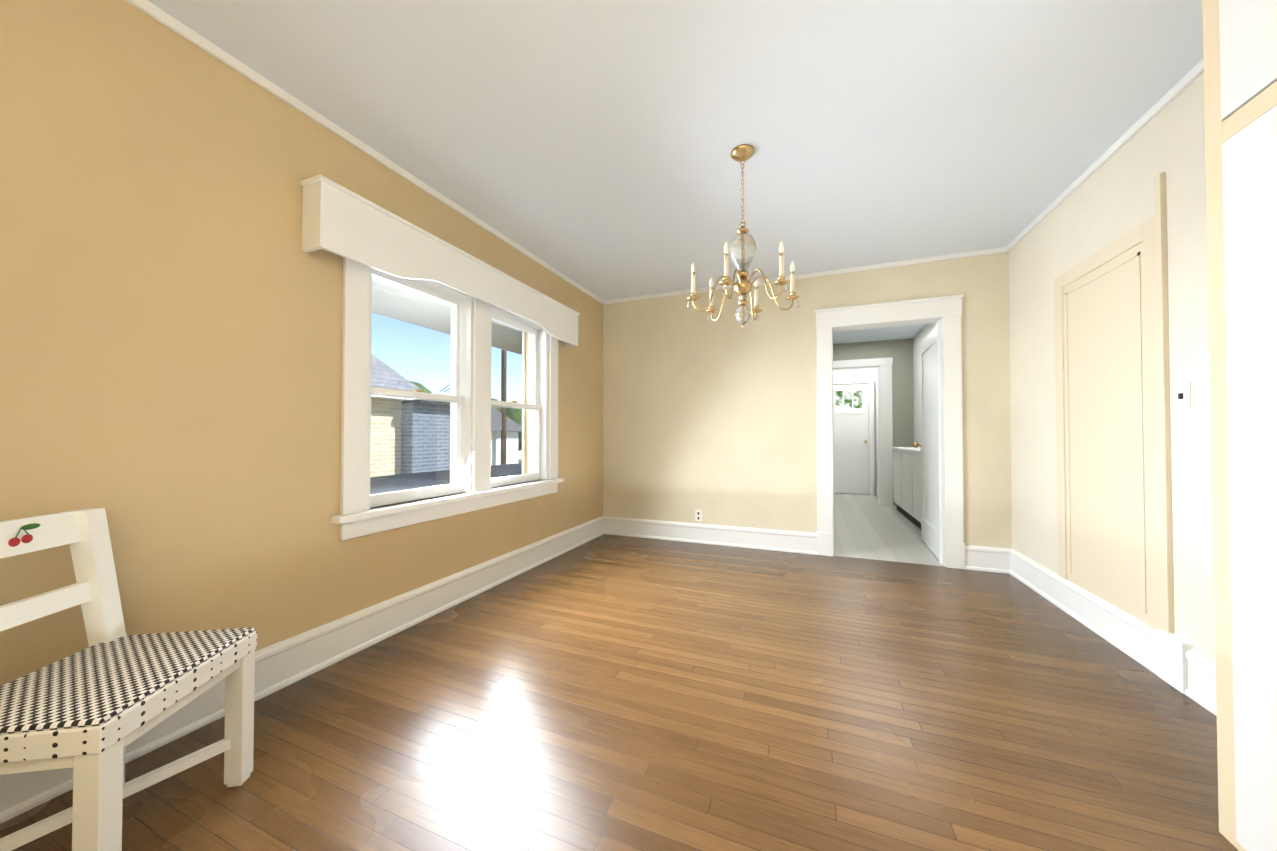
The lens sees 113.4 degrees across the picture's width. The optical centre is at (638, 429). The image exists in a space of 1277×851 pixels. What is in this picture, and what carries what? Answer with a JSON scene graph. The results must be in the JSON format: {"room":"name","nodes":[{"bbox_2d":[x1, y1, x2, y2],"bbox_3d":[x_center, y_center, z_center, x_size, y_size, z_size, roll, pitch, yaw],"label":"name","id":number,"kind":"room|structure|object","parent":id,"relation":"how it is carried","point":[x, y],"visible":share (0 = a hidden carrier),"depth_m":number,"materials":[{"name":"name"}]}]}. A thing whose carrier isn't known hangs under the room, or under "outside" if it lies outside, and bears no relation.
{"room":"dining room","nodes":[
{"label":"dining room","id":0,"kind":"room"},
{"bbox_2d":[0,0,602,685],"bbox_3d":[-1.415,-0.174,2.531,0.250,2.600,5.094,0,-1,22],"label":"wall","id":1,"kind":"structure","parent":0,"point":[170,346],"depth_m":1.56,"materials":[{"name":"beige paint"}]},
{"bbox_2d":[0,516,603,823],"bbox_3d":[-1.277,1.030,2.484,0.030,0.192,4.744,0,-1,22],"label":"baseboard","id":2,"kind":"structure","parent":1,"relation":"attached to","point":[281,664],"depth_m":1.98,"materials":[{"name":"white wood"}]},
{"bbox_2d":[125,0,604,304],"bbox_3d":[-1.281,-1.455,2.522,0.020,0.040,4.744,0,-1,22],"label":"crown molding","id":3,"kind":"structure","parent":1,"relation":"attached to","point":[241,68],"depth_m":1.93,"materials":[{"name":"white wood"}]},
{"bbox_2d":[300,174,579,346],"bbox_3d":[-1.046,-0.956,2.930,0.142,0.315,2.274,0,-1,22],"label":"window valance","id":4,"kind":"object","parent":1,"relation":"attached to","point":[339,220],"visible":1,"depth_m":2.26,"materials":[{"name":"white wood"}]},
{"bbox_2d":[370,464,521,494],"bbox_3d":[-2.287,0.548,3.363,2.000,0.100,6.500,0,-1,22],"label":"railing","id":5,"kind":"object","parent":1,"relation":"attached to","point":[395,485],"depth_m":4.29,"materials":[{"name":"black"}]},
{"bbox_2d":[372,278,521,354],"bbox_3d":[-1.600,-1.094,3.378,0.720,0.395,8.000,0,-1,22],"label":"soffit","id":6,"kind":"structure","parent":1,"relation":"attached to","point":[421,315],"depth_m":3.42,"materials":[{"name":"white"}]},
{"bbox_2d":[331,257,563,539],"bbox_3d":[-1.212,-0.240,2.992,0.340,1.595,1.980,0,-1,22],"label":"window","id":7,"kind":"structure","parent":1,"relation":"in","point":[468,398],"depth_m":2.85,"materials":[{"name":"white wood"}]},
{"bbox_2d":[0,493,1237,850],"bbox_3d":[1.196,1.205,3.856,4.077,0.120,9.550,0,-1,22],"label":"floor","id":8,"kind":"structure","parent":0,"point":[606,692],"depth_m":1.56,"materials":[{"name":"brown wood"}]},
{"bbox_2d":[0,508,256,850],"bbox_3d":[-1.435,0.672,1.096,0.479,0.865,0.458,0,-1,-9],"label":"chair","id":9,"kind":"object","parent":8,"relation":"on","point":[101,702],"visible":1,"depth_m":1.09,"materials":[{"name":"white paint"}]},
{"bbox_2d":[900,451,911,521],"bbox_3d":[3.597,0.727,5.322,0.332,0.880,0.620,0,-1,22],"label":"base cabinet","id":10,"kind":"object","parent":8,"relation":"on","point":[907,479],"depth_m":5.44,"materials":[{"name":"white wood"}]},
{"bbox_2d":[892,447,919,511],"bbox_3d":[3.828,0.735,5.892,0.332,0.880,0.610,0,-1,22],"label":"base cabinet","id":11,"kind":"object","parent":8,"relation":"on","point":[896,453],"depth_m":5.96,"materials":[{"name":"white wood"}]},
{"bbox_2d":[912,451,920,528],"bbox_3d":[3.364,0.718,4.748,0.332,0.880,0.620,0,-1,22],"label":"base cabinet","id":12,"kind":"object","parent":8,"relation":"on","point":[916,465],"depth_m":4.90,"materials":[{"name":"white wood"}]},
{"bbox_2d":[148,0,1202,343],"bbox_3d":[1.196,-1.514,3.896,4.077,0.120,9.550,0,-1,22],"label":"ceiling","id":13,"kind":"structure","parent":0,"point":[588,144],"depth_m":1.94,"materials":[{"name":"white paint"}]},
{"bbox_2d":[687,144,798,327],"bbox_3d":[0.554,-1.006,2.229,0.557,0.945,0.587,0,-1,22],"label":"chandelier","id":14,"kind":"object","parent":13,"relation":"hanging from","point":[741,249],"visible":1,"depth_m":2.20,"materials":[{"name":"gold metal"}]},
{"bbox_2d":[603,252,1011,548],"bbox_3d":[1.310,-0.151,4.092,3.627,2.600,0.150,0,-1,22],"label":"wall","id":15,"kind":"structure","parent":0,"point":[715,422],"depth_m":4.08,"materials":[{"name":"beige paint"}]},
{"bbox_2d":[695,510,701,521],"bbox_3d":[0.612,0.879,4.275,0.070,0.115,0.008,0,-1,22],"label":"electrical outlet plate","id":16,"kind":"object","parent":15,"relation":"attached to","point":[698,515],"visible":1,"depth_m":4.27,"materials":[{"name":"white plastic"}]},
{"bbox_2d":[604,516,816,554],"bbox_3d":[0.633,1.056,4.252,2.179,0.192,0.030,0,-1,22],"label":"baseboard","id":17,"kind":"structure","parent":15,"relation":"attached to","point":[744,537],"depth_m":4.19,"materials":[{"name":"white wood"}]},
{"bbox_2d":[605,247,1004,304],"bbox_3d":[1.292,-1.432,4.027,3.597,0.040,0.020,0,-1,22],"label":"crown molding","id":18,"kind":"structure","parent":15,"relation":"attached to","point":[1001,249],"depth_m":3.78,"materials":[{"name":"white wood"}]},
{"bbox_2d":[815,294,964,568],"bbox_3d":[2.183,0.020,3.730,1.125,2.247,0.216,0,-1,22],"label":"door frame","id":19,"kind":"structure","parent":15,"relation":"attached to","point":[944,313],"depth_m":3.58,"materials":[{"name":"white wood"}]},
{"bbox_2d":[913,327,938,558],"bbox_3d":[2.805,0.119,3.988,0.196,2.033,0.859,0,-1,22],"label":"door leaf","id":20,"kind":"structure","parent":15,"relation":"in","point":[928,444],"depth_m":4.01,"materials":[{"name":"white wood"}]},
{"bbox_2d":[833,368,875,494],"bbox_3d":[3.990,-0.094,7.948,1.180,2.600,0.100,0,-1,22],"label":"wall","id":21,"kind":"structure","parent":0,"point":[855,373],"depth_m":7.83,"materials":[{"name":"white paint"}]},
{"bbox_2d":[834,383,868,493],"bbox_3d":[3.931,0.169,7.851,0.680,2.050,0.108,0,-1,22],"label":"hall door","id":22,"kind":"structure","parent":21,"relation":"in","point":[851,438],"depth_m":7.85,"materials":[{"name":"white wood"}]},
{"bbox_2d":[834,378,874,494],"bbox_3d":[3.938,0.130,7.870,0.860,2.150,0.079,0,-1,22],"label":"door frame","id":23,"kind":"structure","parent":21,"relation":"attached to","point":[870,381],"depth_m":7.70,"materials":[{"name":"white wood"}]},
{"bbox_2d":[833,338,913,504],"bbox_3d":[3.646,-0.111,6.820,1.390,2.600,0.150,0,-1,22],"label":"wall","id":24,"kind":"structure","parent":0,"point":[900,351],"depth_m":6.57,"materials":[{"name":"grey paint"}]},
{"bbox_2d":[833,357,892,504],"bbox_3d":[3.567,0.029,6.836,0.990,2.320,0.176,0,-1,22],"label":"door frame","id":25,"kind":"structure","parent":24,"relation":"attached to","point":[884,429],"depth_m":6.62,"materials":[{"name":"white wood"}]},
{"bbox_2d":[875,368,877,495],"bbox_3d":[4.246,-0.105,7.208,0.150,2.600,1.020,0,-1,22],"label":"wall","id":26,"kind":"structure","parent":0,"point":[876,434],"depth_m":7.67,"materials":[{"name":"white paint"}]},
{"bbox_2d":[913,72,1215,661],"bbox_3d":[2.795,-0.172,2.660,0.200,2.600,8.500,0,-1,22],"label":"wall","id":27,"kind":"structure","parent":0,"point":[1109,201],"depth_m":1.99,"materials":[{"name":"beige paint"}]},
{"bbox_2d":[1005,59,1203,251],"bbox_3d":[2.473,-1.460,2.178,0.020,0.040,2.490,0,-1,22],"label":"crown molding","id":28,"kind":"structure","parent":27,"relation":"attached to","point":[1197,70],"depth_m":2.12,"materials":[{"name":"white wood"}]},
{"bbox_2d":[1004,548,1216,715],"bbox_3d":[2.472,1.013,2.161,0.036,0.215,2.524,0,-1,22],"label":"baseboard","id":29,"kind":"structure","parent":27,"relation":"attached to","point":[1180,664],"depth_m":2.08,"materials":[{"name":"white wood"}]},
{"bbox_2d":[1054,172,1173,633],"bbox_3d":[2.523,-0.109,2.284,0.020,2.078,0.900,0,-1,22],"label":"door","id":30,"kind":"structure","parent":27,"relation":"attached to","point":[1114,476],"depth_m":2.16,"materials":[{"name":"beige paint"}]},
{"bbox_2d":[1176,382,1190,409],"bbox_3d":[2.328,-0.143,1.797,0.016,0.115,0.070,0,-1,22],"label":"switch plate","id":31,"kind":"object","parent":27,"relation":"attached to","point":[1183,396],"visible":1,"depth_m":1.79,"materials":[{"name":"white plastic"}]},
{"bbox_2d":[1202,0,1276,850],"bbox_3d":[1.370,-0.211,0.066,0.488,2.600,2.220,0,-1,22],"label":"cabinet","id":32,"kind":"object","parent":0,"point":[1240,68],"depth_m":1.07,"materials":[{"name":"beige paint"}]},
{"label":"outside","id":33,"kind":"structure","parent":0,"visible":0},
{"bbox_3d":[-14.629,4.435,16.678,80.000,0.200,100.000,0,-1,22],"label":"ground","id":34,"kind":"structure","parent":33,"visible":0},
{"bbox_2d":[370,354,449,476],"bbox_3d":[-7.918,0.506,7.941,6.750,7.400,5.650,0,-1,22],"label":"neighbor house","id":35,"kind":"structure","parent":34,"relation":"on","point":[410,417],"depth_m":8.21,"materials":[{"name":"beige brick"}]},
{"bbox_2d":[410,381,521,450],"bbox_3d":[-16.770,0.277,24.188,16.378,8.338,27.815,0,-1,22],"label":"trees","id":36,"kind":"object","parent":34,"relation":"on","point":[510,412],"depth_m":26.60,"materials":[{"name":"green plant"}]},
{"bbox_2d":[439,349,506,464],"bbox_3d":[-4.558,-0.474,12.704,2.316,9.500,5.726,0,-1,22],"label":"utility pole","id":37,"kind":"object","parent":34,"relation":"on","point":[503,396],"depth_m":14.85,"materials":[{"name":"brown wood"}]},
{"bbox_2d":[491,406,521,465],"bbox_3d":[-8.424,1.716,15.387,7.100,5.200,4.800,0,-1,22],"label":"house","id":38,"kind":"structure","parent":34,"relation":"on","point":[513,442],"depth_m":15.15,"materials":[{"name":"white"}]}
]}

